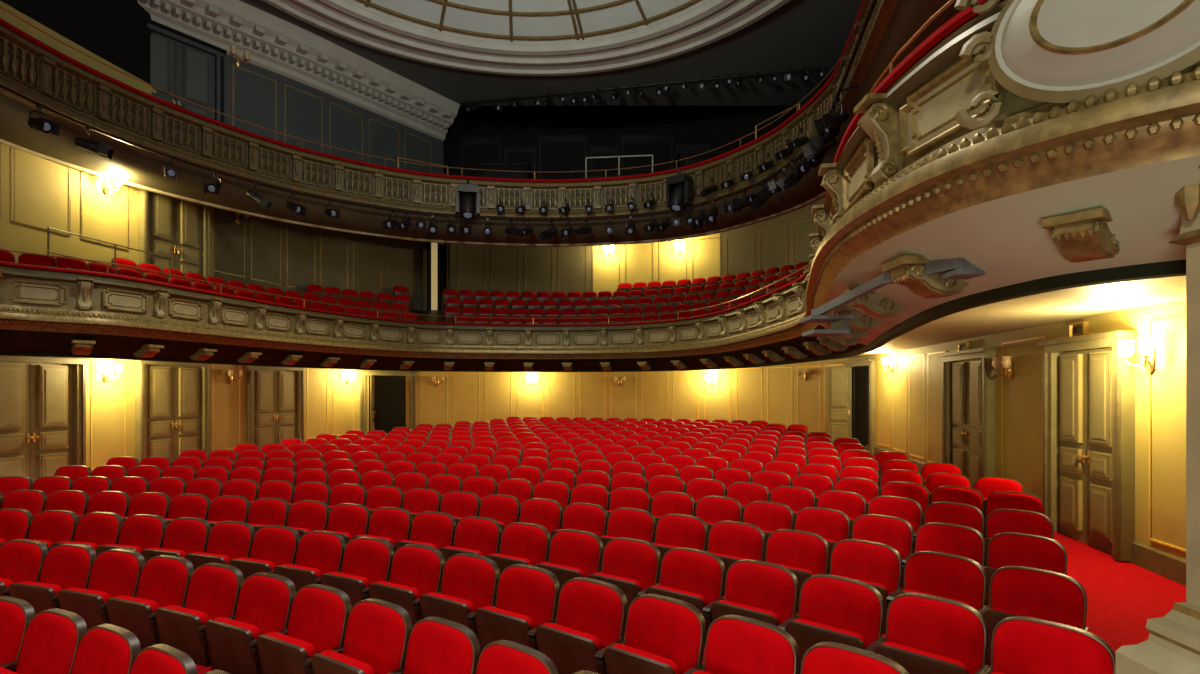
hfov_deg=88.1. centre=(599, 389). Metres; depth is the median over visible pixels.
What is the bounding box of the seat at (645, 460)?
[635,454,664,474]
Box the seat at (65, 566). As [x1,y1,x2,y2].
[3,544,96,614]
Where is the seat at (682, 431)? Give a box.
[670,428,689,435]
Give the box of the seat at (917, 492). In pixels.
[881,481,929,524]
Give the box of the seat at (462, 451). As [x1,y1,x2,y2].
[443,446,467,461]
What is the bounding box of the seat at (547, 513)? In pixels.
[519,498,562,560]
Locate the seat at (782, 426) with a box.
[766,424,785,432]
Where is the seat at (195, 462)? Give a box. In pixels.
[171,457,202,472]
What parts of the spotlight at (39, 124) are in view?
barn door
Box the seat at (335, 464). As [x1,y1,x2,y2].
[325,459,355,474]
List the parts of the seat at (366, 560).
backrest, armrest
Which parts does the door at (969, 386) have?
handle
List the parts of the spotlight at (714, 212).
barn door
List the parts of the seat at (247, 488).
backrest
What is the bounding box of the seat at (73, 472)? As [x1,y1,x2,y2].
[54,465,90,482]
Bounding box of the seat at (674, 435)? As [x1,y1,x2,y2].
[660,431,680,440]
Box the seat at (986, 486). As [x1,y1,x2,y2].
[973,477,1023,516]
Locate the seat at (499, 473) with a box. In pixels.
[478,464,509,493]
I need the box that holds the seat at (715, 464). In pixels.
[697,457,728,477]
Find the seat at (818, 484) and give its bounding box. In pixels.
[792,474,833,506]
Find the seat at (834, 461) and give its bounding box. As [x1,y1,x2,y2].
[808,455,841,476]
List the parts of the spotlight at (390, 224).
barn door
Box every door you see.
[0,355,89,482]
[135,360,210,462]
[138,189,210,278]
[141,16,226,122]
[246,365,303,448]
[359,370,417,433]
[422,242,450,311]
[826,359,875,454]
[939,347,995,488]
[1037,331,1136,560]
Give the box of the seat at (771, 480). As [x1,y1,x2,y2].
[752,471,790,501]
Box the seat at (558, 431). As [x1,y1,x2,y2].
[553,429,572,436]
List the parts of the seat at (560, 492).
backrest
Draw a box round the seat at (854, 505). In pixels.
[817,490,866,538]
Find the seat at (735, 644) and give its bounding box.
[689,615,799,673]
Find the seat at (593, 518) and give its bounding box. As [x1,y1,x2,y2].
[550,502,607,543]
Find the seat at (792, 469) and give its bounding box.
[764,461,799,485]
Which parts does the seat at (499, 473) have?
backrest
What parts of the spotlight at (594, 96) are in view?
barn door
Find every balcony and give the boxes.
[0,0,970,246]
[0,0,1199,371]
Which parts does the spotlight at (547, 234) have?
barn door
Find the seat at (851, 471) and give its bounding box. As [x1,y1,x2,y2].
[834,466,879,489]
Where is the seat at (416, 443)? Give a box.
[401,439,424,452]
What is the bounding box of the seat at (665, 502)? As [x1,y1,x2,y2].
[651,491,694,542]
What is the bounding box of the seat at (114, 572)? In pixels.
[53,549,144,630]
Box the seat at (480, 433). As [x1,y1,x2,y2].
[472,431,492,441]
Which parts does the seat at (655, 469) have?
backrest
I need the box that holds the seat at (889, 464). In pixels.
[879,460,918,488]
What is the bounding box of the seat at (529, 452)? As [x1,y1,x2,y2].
[520,449,548,463]
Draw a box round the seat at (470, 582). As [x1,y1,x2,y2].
[415,553,499,629]
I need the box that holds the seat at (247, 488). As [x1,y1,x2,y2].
[210,479,258,501]
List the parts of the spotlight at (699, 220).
barn door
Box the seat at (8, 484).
[0,476,32,496]
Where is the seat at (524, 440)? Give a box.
[519,437,541,452]
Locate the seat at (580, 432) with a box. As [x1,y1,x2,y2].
[574,429,593,437]
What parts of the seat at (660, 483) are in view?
backrest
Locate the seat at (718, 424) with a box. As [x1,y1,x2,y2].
[706,422,723,428]
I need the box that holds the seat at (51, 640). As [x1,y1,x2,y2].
[0,608,86,673]
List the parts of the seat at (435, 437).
backrest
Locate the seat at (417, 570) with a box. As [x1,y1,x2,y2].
[364,544,444,627]
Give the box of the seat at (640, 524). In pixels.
[600,508,655,569]
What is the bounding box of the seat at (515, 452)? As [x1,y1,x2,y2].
[495,448,521,462]
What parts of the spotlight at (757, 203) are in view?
barn door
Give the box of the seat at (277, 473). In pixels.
[259,467,295,486]
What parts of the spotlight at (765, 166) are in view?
barn door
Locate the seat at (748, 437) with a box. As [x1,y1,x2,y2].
[729,434,752,445]
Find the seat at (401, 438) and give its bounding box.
[384,434,404,443]
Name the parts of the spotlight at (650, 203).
barn door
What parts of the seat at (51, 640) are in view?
armrest, backrest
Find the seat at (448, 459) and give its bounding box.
[434,453,461,469]
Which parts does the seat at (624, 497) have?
backrest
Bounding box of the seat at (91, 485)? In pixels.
[71,476,110,498]
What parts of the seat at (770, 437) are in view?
backrest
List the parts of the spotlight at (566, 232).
barn door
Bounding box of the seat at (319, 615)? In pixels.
[250,584,351,673]
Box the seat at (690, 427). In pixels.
[679,425,696,431]
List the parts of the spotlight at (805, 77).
barn door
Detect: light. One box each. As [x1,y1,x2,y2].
[456,178,479,218]
[666,168,691,211]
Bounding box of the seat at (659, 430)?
[649,427,667,435]
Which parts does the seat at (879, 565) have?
backrest, armrest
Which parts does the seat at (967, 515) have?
backrest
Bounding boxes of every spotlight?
[28,104,59,135]
[74,127,114,159]
[163,157,177,178]
[203,171,220,194]
[246,183,271,210]
[286,192,306,216]
[324,200,339,218]
[382,210,398,229]
[397,212,411,230]
[415,214,425,228]
[427,215,437,235]
[446,217,455,234]
[459,218,471,234]
[465,101,471,111]
[483,218,491,235]
[493,99,501,111]
[496,198,504,213]
[505,219,522,236]
[511,96,521,106]
[515,199,524,213]
[519,220,533,236]
[533,94,540,105]
[539,199,547,213]
[539,220,557,240]
[541,93,552,107]
[558,199,569,214]
[559,92,565,101]
[560,220,573,237]
[569,90,578,104]
[574,219,591,235]
[581,89,588,103]
[584,198,592,212]
[589,88,601,99]
[604,218,613,234]
[605,197,613,212]
[609,86,619,101]
[625,85,630,95]
[625,217,635,235]
[627,195,634,210]
[634,84,643,96]
[643,193,655,208]
[643,214,656,232]
[655,212,671,233]
[656,82,662,96]
[662,81,669,90]
[672,212,680,225]
[680,79,687,89]
[685,208,694,225]
[690,204,706,229]
[698,77,705,88]
[700,178,717,196]
[704,201,718,225]
[714,76,719,89]
[720,172,733,189]
[720,197,729,213]
[723,193,741,212]
[725,75,731,85]
[730,189,749,210]
[734,74,743,86]
[740,163,752,181]
[744,185,760,204]
[749,180,770,210]
[755,72,763,82]
[757,153,773,172]
[758,174,781,200]
[768,168,785,192]
[771,70,777,81]
[774,139,793,160]
[777,162,794,190]
[783,156,805,188]
[784,68,792,80]
[787,128,807,150]
[795,156,810,175]
[801,67,809,81]
[802,138,836,160]
[802,158,816,170]
[804,150,827,168]
[808,128,840,153]
[813,98,848,132]
[816,65,825,76]
[818,108,840,137]
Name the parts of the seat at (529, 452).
backrest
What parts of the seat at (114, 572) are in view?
armrest, backrest, armrest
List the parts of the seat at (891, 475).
backrest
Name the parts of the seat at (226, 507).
backrest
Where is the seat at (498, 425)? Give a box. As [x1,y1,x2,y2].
[491,424,509,432]
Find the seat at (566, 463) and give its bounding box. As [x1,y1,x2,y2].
[542,458,579,478]
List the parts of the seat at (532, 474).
backrest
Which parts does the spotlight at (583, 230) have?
barn door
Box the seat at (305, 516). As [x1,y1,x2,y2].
[287,500,329,538]
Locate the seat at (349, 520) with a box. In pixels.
[321,503,370,545]
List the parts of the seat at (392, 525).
backrest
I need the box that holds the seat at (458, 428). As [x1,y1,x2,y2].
[450,427,470,439]
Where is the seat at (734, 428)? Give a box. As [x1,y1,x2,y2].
[720,426,739,433]
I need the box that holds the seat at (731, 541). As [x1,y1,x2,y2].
[707,521,764,595]
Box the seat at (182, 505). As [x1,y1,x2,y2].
[164,493,210,524]
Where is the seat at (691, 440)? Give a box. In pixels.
[675,436,697,447]
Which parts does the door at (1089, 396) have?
handle, handle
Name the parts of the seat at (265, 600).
armrest, backrest, armrest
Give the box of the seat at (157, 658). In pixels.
[130,644,196,673]
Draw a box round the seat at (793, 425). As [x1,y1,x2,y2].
[787,424,807,435]
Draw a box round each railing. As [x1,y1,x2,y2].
[47,227,170,277]
[397,157,447,173]
[586,155,652,177]
[755,103,799,138]
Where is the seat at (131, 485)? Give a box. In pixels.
[110,476,148,499]
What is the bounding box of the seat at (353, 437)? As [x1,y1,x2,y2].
[338,434,359,442]
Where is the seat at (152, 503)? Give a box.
[121,492,170,521]
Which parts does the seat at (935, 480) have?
backrest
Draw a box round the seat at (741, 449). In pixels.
[719,444,746,457]
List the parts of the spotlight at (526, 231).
barn door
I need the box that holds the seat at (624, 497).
[606,487,650,535]
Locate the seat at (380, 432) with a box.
[366,430,386,438]
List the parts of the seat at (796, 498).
backrest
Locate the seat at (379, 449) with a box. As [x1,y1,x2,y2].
[365,445,390,458]
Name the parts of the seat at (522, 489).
backrest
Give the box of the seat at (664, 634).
[598,594,705,673]
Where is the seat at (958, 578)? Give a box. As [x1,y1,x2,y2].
[890,551,987,612]
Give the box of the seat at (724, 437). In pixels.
[706,433,728,442]
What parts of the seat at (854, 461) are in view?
backrest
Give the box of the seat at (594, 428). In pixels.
[588,426,606,433]
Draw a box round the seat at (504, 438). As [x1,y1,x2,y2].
[496,436,518,446]
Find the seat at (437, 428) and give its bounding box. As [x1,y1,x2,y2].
[431,427,450,434]
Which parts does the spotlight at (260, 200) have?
barn door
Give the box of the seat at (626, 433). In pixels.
[616,430,636,439]
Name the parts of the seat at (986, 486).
backrest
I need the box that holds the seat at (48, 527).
[6,510,78,551]
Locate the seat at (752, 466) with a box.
[730,459,762,482]
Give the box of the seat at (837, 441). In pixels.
[833,437,860,449]
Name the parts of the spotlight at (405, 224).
barn door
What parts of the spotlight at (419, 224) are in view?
barn door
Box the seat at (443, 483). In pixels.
[427,474,461,500]
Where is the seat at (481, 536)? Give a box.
[439,516,501,562]
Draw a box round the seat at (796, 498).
[770,486,815,529]
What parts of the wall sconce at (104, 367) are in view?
lamp shade, lamp shade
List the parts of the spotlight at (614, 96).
barn door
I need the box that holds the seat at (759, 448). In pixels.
[748,445,775,460]
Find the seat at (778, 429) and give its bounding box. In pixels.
[763,427,783,435]
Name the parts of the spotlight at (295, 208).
barn door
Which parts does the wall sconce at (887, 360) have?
lamp shade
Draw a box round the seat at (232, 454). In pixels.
[208,449,237,463]
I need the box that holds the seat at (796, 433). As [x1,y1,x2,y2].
[782,431,805,443]
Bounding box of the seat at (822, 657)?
[800,642,908,673]
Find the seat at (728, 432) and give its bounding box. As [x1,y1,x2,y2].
[713,429,733,437]
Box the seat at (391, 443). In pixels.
[377,439,400,449]
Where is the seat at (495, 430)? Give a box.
[492,428,510,436]
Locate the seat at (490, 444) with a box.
[474,441,497,452]
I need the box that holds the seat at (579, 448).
[574,444,598,459]
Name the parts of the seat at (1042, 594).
armrest, backrest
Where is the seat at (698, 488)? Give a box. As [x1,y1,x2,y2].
[686,478,725,515]
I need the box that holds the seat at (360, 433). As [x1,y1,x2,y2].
[345,430,364,438]
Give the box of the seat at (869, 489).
[835,477,879,513]
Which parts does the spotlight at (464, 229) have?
barn door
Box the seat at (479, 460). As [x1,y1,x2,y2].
[462,454,490,471]
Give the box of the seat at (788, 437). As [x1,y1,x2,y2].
[777,435,804,450]
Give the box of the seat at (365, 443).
[353,439,376,448]
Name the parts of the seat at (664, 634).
armrest, backrest, armrest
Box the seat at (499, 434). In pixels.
[494,432,514,441]
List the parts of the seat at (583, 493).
backrest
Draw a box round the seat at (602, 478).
[569,470,610,504]
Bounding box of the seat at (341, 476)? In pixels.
[328,469,361,489]
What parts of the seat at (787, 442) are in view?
backrest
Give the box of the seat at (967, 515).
[915,502,984,538]
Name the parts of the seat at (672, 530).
backrest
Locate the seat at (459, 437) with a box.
[451,435,472,442]
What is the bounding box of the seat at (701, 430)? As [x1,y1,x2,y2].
[692,428,711,436]
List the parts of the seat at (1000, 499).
backrest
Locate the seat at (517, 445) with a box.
[498,442,522,453]
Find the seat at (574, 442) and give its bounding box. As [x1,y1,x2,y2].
[567,438,589,451]
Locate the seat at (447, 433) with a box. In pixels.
[429,431,450,437]
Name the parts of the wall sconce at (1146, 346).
lamp shade, lamp shade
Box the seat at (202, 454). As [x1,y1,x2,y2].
[179,449,208,463]
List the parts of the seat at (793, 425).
backrest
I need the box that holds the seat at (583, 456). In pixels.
[577,451,604,468]
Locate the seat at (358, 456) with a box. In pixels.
[350,451,377,464]
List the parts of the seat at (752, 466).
backrest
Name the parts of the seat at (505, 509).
backrest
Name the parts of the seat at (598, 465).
backrest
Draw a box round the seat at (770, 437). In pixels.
[754,434,778,448]
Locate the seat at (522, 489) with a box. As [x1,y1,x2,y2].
[497,478,532,518]
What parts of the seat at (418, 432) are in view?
backrest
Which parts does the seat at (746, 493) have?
backrest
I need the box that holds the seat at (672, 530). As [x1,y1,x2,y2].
[652,514,707,582]
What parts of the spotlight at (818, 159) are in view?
barn door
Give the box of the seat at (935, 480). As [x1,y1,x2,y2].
[925,473,971,504]
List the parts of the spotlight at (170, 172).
barn door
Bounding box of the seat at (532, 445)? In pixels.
[521,442,547,458]
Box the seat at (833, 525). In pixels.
[795,507,850,573]
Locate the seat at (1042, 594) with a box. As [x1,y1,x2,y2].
[980,566,1088,666]
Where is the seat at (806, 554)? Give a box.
[765,529,829,612]
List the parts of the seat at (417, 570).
armrest, backrest, armrest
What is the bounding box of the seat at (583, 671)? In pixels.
[573,670,598,673]
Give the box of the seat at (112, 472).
[91,465,126,484]
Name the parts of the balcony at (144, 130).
baluster panel, baluster panel, baluster panel, baluster panel, baluster panel, baluster panel, baluster panel, baluster panel, baluster panel, handrail, armrest rail, baluster panel, baluster panel, baluster panel, baluster panel, baluster panel, baluster panel, baluster panel, baluster panel, baluster panel, baluster panel, baluster panel, baluster panel, baluster panel, baluster panel, baluster panel, baluster panel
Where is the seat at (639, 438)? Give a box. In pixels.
[627,435,648,445]
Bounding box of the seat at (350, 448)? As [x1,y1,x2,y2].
[339,444,364,458]
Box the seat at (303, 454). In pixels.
[294,450,322,464]
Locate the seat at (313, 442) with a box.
[304,438,327,448]
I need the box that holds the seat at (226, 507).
[207,495,249,528]
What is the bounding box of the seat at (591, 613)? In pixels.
[530,577,627,673]
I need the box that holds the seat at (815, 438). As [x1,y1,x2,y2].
[805,436,831,449]
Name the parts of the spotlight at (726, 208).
barn door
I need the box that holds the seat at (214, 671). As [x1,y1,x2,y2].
[204,670,229,673]
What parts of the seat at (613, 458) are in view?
backrest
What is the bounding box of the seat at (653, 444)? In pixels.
[640,440,664,453]
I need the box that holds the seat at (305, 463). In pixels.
[295,458,325,474]
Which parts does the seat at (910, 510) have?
backrest, armrest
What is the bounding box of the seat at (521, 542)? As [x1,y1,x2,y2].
[486,522,550,574]
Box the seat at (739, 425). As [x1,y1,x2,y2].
[725,423,743,429]
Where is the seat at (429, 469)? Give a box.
[416,462,446,481]
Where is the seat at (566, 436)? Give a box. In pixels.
[559,433,579,442]
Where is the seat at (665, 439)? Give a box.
[650,436,672,446]
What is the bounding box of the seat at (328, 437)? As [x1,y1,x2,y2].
[315,434,336,443]
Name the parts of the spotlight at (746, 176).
barn door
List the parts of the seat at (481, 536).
backrest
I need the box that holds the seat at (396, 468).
[386,461,415,477]
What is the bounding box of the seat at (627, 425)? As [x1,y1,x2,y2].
[620,423,637,429]
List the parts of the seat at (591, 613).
armrest, backrest, armrest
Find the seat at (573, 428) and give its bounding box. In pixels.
[569,426,586,432]
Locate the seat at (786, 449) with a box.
[777,446,806,459]
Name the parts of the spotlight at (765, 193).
barn door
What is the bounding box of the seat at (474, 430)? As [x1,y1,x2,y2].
[471,427,490,434]
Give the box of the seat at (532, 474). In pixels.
[510,466,541,497]
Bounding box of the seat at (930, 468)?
[921,462,961,485]
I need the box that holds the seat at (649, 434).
[638,431,658,439]
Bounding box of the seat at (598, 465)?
[575,460,611,485]
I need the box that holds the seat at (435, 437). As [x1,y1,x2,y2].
[428,435,450,445]
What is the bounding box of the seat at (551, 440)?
[543,437,565,447]
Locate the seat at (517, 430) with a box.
[512,428,530,435]
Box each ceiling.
[239,0,861,105]
[454,106,757,127]
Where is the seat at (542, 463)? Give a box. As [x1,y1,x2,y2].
[520,457,549,477]
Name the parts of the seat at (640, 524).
backrest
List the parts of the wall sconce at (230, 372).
lamp shade, lamp shade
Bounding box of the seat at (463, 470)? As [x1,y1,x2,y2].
[447,463,477,483]
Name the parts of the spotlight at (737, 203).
barn door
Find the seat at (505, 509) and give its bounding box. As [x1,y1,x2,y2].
[479,494,520,552]
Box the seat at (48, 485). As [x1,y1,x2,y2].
[31,476,72,497]
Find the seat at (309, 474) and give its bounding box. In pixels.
[294,468,328,487]
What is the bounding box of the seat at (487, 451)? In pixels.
[469,447,494,461]
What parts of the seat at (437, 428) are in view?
backrest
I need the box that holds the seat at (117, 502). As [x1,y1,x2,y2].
[77,491,129,518]
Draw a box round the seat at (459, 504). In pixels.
[440,491,479,525]
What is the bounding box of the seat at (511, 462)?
[491,455,519,472]
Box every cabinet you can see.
[478,163,531,178]
[574,169,649,178]
[676,151,727,167]
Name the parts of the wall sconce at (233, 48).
lamp shade, lamp shade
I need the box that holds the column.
[1116,166,1199,673]
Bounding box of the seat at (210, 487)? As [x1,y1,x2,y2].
[185,478,222,500]
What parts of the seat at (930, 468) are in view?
backrest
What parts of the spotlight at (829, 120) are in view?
barn door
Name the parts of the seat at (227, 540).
backrest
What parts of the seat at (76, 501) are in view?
backrest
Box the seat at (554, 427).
[549,425,566,432]
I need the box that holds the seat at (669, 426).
[659,424,676,430]
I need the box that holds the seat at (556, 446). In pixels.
[548,443,572,454]
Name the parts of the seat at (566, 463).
backrest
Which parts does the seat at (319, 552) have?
backrest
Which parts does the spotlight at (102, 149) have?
barn door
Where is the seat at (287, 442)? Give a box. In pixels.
[280,438,303,448]
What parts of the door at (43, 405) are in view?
handle, handle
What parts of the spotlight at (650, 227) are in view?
barn door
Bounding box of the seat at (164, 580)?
[101,555,193,650]
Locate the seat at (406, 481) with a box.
[394,472,427,494]
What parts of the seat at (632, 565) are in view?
backrest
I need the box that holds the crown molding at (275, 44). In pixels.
[137,0,459,140]
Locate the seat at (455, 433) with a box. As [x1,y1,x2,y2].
[450,431,471,443]
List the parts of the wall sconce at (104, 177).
lamp shade, lamp shade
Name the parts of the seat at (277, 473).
backrest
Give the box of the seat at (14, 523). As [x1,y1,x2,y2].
[0,509,32,545]
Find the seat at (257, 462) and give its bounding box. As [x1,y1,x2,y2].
[234,457,264,473]
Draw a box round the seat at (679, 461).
[665,455,695,476]
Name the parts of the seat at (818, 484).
backrest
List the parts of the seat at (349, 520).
backrest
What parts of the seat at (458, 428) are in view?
backrest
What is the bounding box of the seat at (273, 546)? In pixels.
[228,525,299,580]
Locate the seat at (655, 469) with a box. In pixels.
[644,463,677,487]
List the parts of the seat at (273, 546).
backrest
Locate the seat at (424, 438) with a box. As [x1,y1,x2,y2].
[406,435,427,444]
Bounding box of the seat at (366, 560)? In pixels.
[316,537,393,607]
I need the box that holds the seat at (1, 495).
[0,492,3,508]
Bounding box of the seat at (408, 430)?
[392,427,410,434]
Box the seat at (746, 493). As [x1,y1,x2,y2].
[727,482,768,521]
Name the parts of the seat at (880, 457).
backrest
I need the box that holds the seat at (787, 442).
[776,440,804,455]
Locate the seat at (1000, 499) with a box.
[983,491,1044,537]
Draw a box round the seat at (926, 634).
[869,592,988,673]
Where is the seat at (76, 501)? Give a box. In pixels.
[33,490,88,517]
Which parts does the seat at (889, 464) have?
backrest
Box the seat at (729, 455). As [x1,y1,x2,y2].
[712,450,741,467]
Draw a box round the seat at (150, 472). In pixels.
[126,465,161,483]
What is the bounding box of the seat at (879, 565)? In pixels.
[830,539,902,633]
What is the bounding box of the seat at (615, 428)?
[608,426,626,433]
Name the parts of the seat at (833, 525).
backrest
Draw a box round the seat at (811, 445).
[806,442,834,461]
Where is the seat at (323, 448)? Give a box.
[313,444,338,458]
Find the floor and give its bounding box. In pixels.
[195,455,1185,673]
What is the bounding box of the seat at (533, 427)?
[530,425,547,431]
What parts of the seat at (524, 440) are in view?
backrest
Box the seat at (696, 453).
[683,448,710,465]
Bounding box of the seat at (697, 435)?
[683,432,704,442]
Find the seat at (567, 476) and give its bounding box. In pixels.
[542,468,575,489]
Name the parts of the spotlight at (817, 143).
barn door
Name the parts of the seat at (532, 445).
backrest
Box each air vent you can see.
[958,342,968,350]
[1069,321,1088,336]
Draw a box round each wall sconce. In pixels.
[100,174,121,193]
[100,364,122,381]
[227,370,242,384]
[230,45,249,66]
[235,213,248,223]
[344,372,355,383]
[432,376,443,386]
[526,375,537,384]
[603,245,614,255]
[614,376,625,385]
[673,243,684,253]
[705,375,716,385]
[797,369,808,380]
[881,357,892,372]
[992,356,1012,380]
[1119,338,1154,373]
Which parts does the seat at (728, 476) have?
backrest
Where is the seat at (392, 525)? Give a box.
[352,507,412,545]
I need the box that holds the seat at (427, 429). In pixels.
[412,427,430,436]
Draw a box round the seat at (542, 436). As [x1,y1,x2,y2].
[537,433,557,442]
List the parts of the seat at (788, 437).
backrest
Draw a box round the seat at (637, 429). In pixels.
[629,427,647,434]
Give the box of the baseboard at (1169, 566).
[304,438,1185,585]
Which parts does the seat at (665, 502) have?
backrest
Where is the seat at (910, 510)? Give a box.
[868,496,921,553]
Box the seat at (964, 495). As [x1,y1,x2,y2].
[931,486,984,517]
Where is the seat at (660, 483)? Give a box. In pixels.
[647,475,685,512]
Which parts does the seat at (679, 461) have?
backrest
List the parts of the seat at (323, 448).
backrest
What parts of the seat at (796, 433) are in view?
backrest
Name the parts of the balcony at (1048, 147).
relief panel, relief panel, relief panel, relief panel, relief panel, relief panel, relief panel, relief panel, relief panel, relief panel, handrail, relief panel, relief panel, relief panel, relief panel, relief panel, relief panel, relief panel, relief panel, relief panel, relief panel, relief panel, relief panel, relief panel, steel bracket, relief panel, plate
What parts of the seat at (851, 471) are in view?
backrest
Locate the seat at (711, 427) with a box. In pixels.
[699,425,717,432]
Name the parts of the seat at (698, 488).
backrest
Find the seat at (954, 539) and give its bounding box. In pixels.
[905,522,985,568]
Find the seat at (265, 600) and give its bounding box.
[199,572,295,673]
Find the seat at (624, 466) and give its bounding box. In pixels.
[610,461,643,491]
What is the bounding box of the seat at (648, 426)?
[639,424,656,430]
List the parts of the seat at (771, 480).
backrest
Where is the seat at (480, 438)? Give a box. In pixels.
[473,436,495,447]
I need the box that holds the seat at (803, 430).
[785,427,806,439]
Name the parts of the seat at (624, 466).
backrest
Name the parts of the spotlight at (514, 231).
barn door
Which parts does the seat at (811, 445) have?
backrest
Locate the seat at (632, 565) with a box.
[587,537,660,613]
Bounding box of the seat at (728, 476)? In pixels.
[714,468,750,496]
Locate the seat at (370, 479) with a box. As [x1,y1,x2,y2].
[361,471,394,492]
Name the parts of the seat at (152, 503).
backrest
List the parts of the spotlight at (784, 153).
barn door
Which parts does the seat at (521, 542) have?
backrest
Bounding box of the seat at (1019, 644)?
[983,616,1115,673]
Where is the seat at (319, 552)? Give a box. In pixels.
[271,530,345,593]
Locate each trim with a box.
[0,143,817,304]
[91,315,1185,551]
[233,65,431,172]
[262,0,790,75]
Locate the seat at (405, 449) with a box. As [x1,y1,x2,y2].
[391,445,415,458]
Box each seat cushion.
[0,578,12,588]
[0,667,18,673]
[14,539,52,546]
[19,581,62,594]
[60,541,97,549]
[66,587,110,602]
[105,544,141,552]
[115,595,160,643]
[149,548,185,557]
[163,605,210,662]
[192,552,230,563]
[213,617,261,673]
[237,557,275,569]
[265,632,316,657]
[281,564,321,577]
[291,527,309,531]
[320,650,374,673]
[321,530,351,539]
[328,572,369,587]
[358,534,394,544]
[376,581,420,598]
[401,540,437,548]
[428,592,474,612]
[446,546,483,555]
[483,606,534,629]
[491,553,532,565]
[540,562,584,576]
[544,623,602,650]
[594,573,642,590]
[613,644,679,673]
[652,543,677,547]
[652,585,707,631]
[692,671,710,673]
[710,552,745,559]
[718,600,779,624]
[769,562,813,574]
[793,619,865,648]
[835,575,887,593]
[883,642,969,673]
[903,590,971,606]
[989,608,1067,624]
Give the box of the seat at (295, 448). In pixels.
[287,444,312,455]
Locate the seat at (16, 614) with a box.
[0,596,34,666]
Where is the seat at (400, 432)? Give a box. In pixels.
[387,430,407,439]
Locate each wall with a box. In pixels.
[0,0,330,472]
[224,54,442,243]
[331,106,814,437]
[454,135,709,178]
[815,197,1185,559]
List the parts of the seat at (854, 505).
backrest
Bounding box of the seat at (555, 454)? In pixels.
[549,450,576,463]
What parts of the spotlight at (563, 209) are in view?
barn door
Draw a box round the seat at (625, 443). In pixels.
[615,439,638,452]
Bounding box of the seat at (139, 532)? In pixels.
[95,514,166,555]
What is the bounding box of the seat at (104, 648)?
[71,624,140,673]
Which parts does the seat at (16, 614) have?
armrest, backrest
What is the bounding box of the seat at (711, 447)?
[692,442,718,456]
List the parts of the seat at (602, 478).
backrest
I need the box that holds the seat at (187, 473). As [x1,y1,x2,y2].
[161,466,195,484]
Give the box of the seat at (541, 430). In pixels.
[532,428,551,436]
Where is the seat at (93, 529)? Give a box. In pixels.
[48,512,122,550]
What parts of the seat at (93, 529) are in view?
backrest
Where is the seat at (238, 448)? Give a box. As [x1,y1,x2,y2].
[233,443,259,453]
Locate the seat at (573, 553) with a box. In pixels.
[535,529,602,590]
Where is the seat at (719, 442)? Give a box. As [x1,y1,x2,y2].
[699,437,723,448]
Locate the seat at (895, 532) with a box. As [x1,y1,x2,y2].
[852,514,913,588]
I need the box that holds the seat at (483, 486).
[462,476,496,503]
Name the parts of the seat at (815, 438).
backrest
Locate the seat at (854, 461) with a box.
[838,457,879,479]
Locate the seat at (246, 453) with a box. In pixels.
[237,450,265,461]
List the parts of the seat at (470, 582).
armrest, backrest, armrest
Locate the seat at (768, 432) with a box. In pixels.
[759,430,781,443]
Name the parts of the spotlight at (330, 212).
barn door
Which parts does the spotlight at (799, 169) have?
barn door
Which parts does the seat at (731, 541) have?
backrest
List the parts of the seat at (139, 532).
backrest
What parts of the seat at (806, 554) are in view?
backrest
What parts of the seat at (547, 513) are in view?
backrest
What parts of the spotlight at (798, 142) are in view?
barn door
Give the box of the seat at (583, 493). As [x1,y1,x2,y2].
[563,484,609,512]
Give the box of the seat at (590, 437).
[581,434,602,443]
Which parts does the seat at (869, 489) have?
backrest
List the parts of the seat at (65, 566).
backrest, armrest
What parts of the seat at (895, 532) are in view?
backrest, armrest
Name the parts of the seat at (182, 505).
backrest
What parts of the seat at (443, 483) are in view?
backrest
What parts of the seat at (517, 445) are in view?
backrest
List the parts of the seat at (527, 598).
armrest, backrest, armrest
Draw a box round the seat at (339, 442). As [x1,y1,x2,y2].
[329,439,352,448]
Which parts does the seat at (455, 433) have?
backrest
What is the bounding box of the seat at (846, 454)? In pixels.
[840,449,872,468]
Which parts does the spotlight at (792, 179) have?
barn door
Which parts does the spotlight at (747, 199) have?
barn door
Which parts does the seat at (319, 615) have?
armrest, backrest, armrest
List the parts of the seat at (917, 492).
backrest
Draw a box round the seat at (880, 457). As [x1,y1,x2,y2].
[874,451,908,476]
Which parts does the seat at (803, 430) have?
backrest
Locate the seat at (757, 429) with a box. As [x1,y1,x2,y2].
[741,426,761,434]
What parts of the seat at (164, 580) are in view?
armrest, backrest, armrest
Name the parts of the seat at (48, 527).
backrest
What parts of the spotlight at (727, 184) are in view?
barn door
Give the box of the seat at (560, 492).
[533,481,570,528]
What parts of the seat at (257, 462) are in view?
backrest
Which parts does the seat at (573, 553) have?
backrest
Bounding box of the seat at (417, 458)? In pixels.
[406,452,433,468]
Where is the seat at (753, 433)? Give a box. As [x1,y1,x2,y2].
[736,430,757,440]
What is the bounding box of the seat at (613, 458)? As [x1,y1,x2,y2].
[605,452,633,478]
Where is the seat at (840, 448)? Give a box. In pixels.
[836,443,865,458]
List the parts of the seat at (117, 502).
backrest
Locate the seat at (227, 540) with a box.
[185,521,254,570]
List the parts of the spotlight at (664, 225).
barn door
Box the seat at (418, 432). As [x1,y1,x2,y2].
[408,430,428,439]
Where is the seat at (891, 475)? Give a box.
[880,469,923,495]
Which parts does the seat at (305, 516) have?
backrest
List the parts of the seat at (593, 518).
backrest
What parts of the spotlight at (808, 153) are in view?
barn door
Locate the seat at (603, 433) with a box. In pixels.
[595,430,614,438]
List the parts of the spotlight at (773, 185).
barn door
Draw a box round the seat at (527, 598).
[470,564,559,653]
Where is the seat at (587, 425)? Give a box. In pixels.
[582,423,599,428]
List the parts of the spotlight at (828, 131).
barn door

